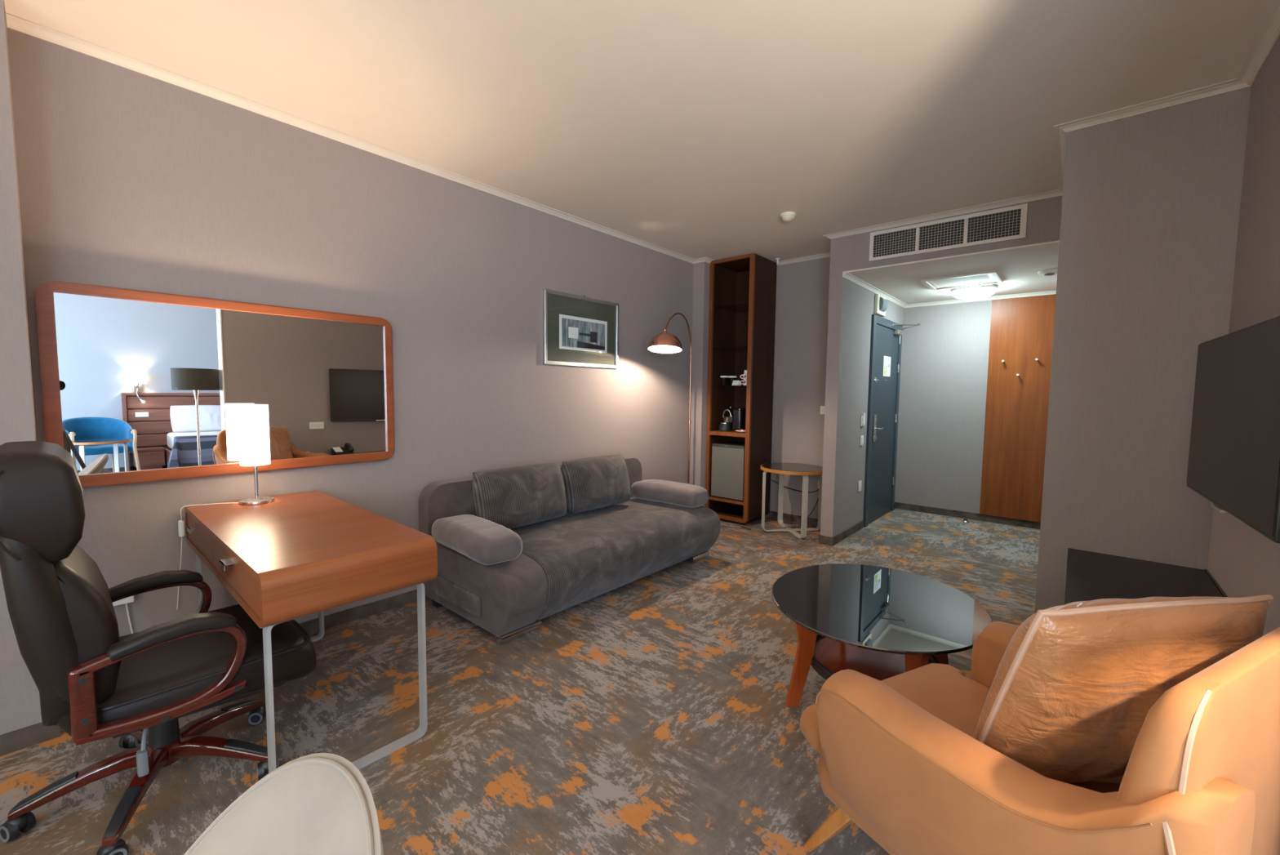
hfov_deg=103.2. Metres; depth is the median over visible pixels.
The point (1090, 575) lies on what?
tv console
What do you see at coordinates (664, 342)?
arc floor lamp
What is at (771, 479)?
cable
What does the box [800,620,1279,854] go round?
armchair
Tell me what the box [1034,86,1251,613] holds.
wall column
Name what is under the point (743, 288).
tall cabinet
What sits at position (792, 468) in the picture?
round side table
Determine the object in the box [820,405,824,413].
wall socket
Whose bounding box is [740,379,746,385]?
espresso cup
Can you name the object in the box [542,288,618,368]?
wall picture
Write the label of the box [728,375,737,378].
glass
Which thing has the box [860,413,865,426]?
switch
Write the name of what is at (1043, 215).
wall
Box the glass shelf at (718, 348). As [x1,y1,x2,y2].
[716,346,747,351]
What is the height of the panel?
2.202 m
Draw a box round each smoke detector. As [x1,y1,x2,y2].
[780,211,795,222]
[1037,268,1057,275]
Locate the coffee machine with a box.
[719,405,746,431]
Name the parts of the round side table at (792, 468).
bent leg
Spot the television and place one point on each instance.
(1233, 463)
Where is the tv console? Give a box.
[1063,547,1226,604]
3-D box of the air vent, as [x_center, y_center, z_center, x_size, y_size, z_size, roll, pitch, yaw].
[2.219,-1.416,3.733,1.002,0.222,0.016,4,5,41]
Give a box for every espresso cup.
[739,373,746,379]
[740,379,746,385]
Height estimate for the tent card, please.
0.050 m
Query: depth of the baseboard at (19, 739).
2.81 m
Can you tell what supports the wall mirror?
attached to the wall at (128, 179)
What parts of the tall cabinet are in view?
frame, panel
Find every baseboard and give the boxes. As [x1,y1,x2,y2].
[0,510,863,755]
[893,502,1040,528]
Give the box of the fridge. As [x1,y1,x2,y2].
[711,440,745,501]
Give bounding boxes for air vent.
[869,203,1027,261]
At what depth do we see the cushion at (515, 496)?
3.19 m
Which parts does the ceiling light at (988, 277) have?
hatch panel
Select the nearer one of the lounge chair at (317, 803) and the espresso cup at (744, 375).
the lounge chair at (317, 803)
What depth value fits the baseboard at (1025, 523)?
5.37 m
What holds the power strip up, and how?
attached to the wall at (128, 179)
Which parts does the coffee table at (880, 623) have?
table leg, glass, table leg, table leg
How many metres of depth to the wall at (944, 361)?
5.48 m
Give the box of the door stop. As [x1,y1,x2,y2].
[962,518,968,522]
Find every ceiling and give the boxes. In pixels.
[4,0,1274,262]
[842,240,1059,304]
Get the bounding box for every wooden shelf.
[708,495,743,505]
[709,428,745,437]
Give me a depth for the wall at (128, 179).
2.69 m
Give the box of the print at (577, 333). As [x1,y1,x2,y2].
[561,317,604,350]
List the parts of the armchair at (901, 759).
chair leg, seat, armrest, backrest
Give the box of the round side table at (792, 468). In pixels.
[760,462,822,537]
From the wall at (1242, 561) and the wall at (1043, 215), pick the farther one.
the wall at (1043, 215)
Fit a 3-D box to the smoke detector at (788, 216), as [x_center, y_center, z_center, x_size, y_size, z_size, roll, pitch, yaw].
[1.100,-1.557,3.765,0.110,0.051,0.110,4,5,41]
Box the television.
[1186,315,1279,543]
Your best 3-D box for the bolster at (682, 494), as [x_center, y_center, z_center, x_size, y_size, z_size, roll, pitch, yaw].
[0.232,0.524,4.119,0.650,0.158,0.264,4,5,38]
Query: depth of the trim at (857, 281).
5.06 m
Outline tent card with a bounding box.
[732,380,741,385]
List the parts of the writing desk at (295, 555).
drawer pull, drawer, drawer pull, drawer, loop leg, loop leg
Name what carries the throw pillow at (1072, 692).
on the armchair at (901, 759)
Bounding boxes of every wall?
[0,0,41,734]
[7,27,693,636]
[689,262,710,506]
[769,257,830,519]
[820,236,903,537]
[842,195,1062,271]
[894,300,991,513]
[1207,35,1279,635]
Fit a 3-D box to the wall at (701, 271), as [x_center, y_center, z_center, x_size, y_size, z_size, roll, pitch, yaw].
[0.770,-0.382,5.397,0.135,2.631,0.586,4,5,41]
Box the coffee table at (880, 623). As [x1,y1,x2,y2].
[771,563,992,706]
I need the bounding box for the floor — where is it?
[0,508,1039,854]
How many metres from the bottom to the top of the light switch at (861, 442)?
0.095 m
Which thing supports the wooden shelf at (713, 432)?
attached to the tall cabinet
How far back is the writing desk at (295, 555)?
1.76 m
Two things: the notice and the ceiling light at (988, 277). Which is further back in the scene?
the notice
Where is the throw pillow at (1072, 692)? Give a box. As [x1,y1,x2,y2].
[973,594,1273,782]
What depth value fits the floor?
1.98 m
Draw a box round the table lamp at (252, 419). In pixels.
[176,404,275,609]
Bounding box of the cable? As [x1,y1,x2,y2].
[771,479,818,524]
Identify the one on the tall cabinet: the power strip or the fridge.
the fridge
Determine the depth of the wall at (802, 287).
5.06 m
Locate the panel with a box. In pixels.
[979,293,1056,522]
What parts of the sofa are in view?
panel, backrest, seat, panel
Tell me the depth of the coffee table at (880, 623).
2.07 m
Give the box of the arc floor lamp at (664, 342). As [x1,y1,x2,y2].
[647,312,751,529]
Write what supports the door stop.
on the floor
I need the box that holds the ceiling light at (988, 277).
[920,270,1003,290]
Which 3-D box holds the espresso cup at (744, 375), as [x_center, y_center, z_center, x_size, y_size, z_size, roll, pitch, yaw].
[1.043,-0.497,4.993,0.097,0.055,0.080,0,4,-9]
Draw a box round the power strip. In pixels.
[112,595,134,633]
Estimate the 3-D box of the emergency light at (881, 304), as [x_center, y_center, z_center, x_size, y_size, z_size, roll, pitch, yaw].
[2.377,-1.197,4.974,0.064,0.183,0.275,4,5,41]
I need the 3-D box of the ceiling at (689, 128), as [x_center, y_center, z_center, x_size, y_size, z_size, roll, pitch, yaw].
[2.200,-1.456,1.018,8.500,0.150,8.650,4,5,41]
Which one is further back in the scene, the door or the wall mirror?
the door
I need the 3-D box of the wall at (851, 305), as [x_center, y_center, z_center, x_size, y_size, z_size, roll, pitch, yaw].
[2.306,-0.343,5.095,0.107,2.631,2.056,4,5,41]
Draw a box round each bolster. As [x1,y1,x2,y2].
[431,514,522,564]
[631,479,708,507]
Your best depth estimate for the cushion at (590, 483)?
3.68 m
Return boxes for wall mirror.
[35,280,394,487]
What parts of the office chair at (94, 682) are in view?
leg, leg, leg, tilt lever, armrest frame, armrest frame, seat, leg, leg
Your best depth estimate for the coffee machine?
5.19 m
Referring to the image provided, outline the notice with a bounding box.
[883,355,890,376]
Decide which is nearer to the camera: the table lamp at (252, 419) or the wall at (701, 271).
the table lamp at (252, 419)
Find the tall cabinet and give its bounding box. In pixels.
[705,253,777,524]
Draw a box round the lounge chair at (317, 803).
[183,752,383,854]
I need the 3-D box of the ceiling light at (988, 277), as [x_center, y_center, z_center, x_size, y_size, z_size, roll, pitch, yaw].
[2.815,-1.278,4.436,0.545,0.015,0.505,4,5,41]
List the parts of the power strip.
strip cord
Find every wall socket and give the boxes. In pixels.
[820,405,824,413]
[857,480,862,491]
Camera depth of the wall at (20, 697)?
1.76 m
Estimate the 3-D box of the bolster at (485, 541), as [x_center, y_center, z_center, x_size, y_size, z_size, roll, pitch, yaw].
[-0.913,0.601,2.801,0.650,0.159,0.265,5,6,45]
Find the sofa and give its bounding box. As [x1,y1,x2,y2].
[418,456,720,644]
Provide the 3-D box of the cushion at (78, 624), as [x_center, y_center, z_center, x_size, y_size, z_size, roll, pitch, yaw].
[-1.667,0.560,1.503,0.490,0.438,0.152,4,5,41]
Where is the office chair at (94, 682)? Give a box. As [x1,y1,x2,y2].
[0,440,315,854]
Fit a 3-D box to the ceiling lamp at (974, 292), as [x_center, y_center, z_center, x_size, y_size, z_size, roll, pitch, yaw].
[3.116,-1.249,4.737,0.364,0.107,0.364,4,5,41]
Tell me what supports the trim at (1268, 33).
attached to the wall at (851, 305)
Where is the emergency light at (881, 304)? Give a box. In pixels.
[874,293,888,316]
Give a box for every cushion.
[39,545,120,725]
[472,462,567,528]
[560,453,631,513]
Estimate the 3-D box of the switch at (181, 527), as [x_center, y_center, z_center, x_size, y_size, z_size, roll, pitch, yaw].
[-2.042,0.449,2.259,0.030,0.075,0.021,4,5,41]
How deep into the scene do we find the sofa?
3.02 m
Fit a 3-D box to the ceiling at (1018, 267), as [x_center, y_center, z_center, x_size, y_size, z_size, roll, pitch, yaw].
[2.865,-1.304,4.487,1.429,0.030,1.955,4,5,41]
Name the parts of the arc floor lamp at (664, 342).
lamp shade, arc arm, floor cord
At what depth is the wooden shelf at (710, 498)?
5.12 m
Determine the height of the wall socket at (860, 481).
0.100 m
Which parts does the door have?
lock plate, closer arm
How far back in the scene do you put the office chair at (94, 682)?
1.42 m
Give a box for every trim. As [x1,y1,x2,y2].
[5,0,1279,265]
[842,272,1056,307]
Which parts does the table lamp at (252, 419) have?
hanging cord, power cord, lamp shade, stem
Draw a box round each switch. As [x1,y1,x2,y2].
[177,519,185,537]
[859,435,863,445]
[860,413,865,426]
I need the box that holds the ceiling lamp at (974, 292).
[951,284,997,300]
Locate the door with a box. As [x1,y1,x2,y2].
[863,314,920,527]
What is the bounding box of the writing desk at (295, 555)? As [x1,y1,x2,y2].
[184,489,437,773]
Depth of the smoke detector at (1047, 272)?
4.04 m

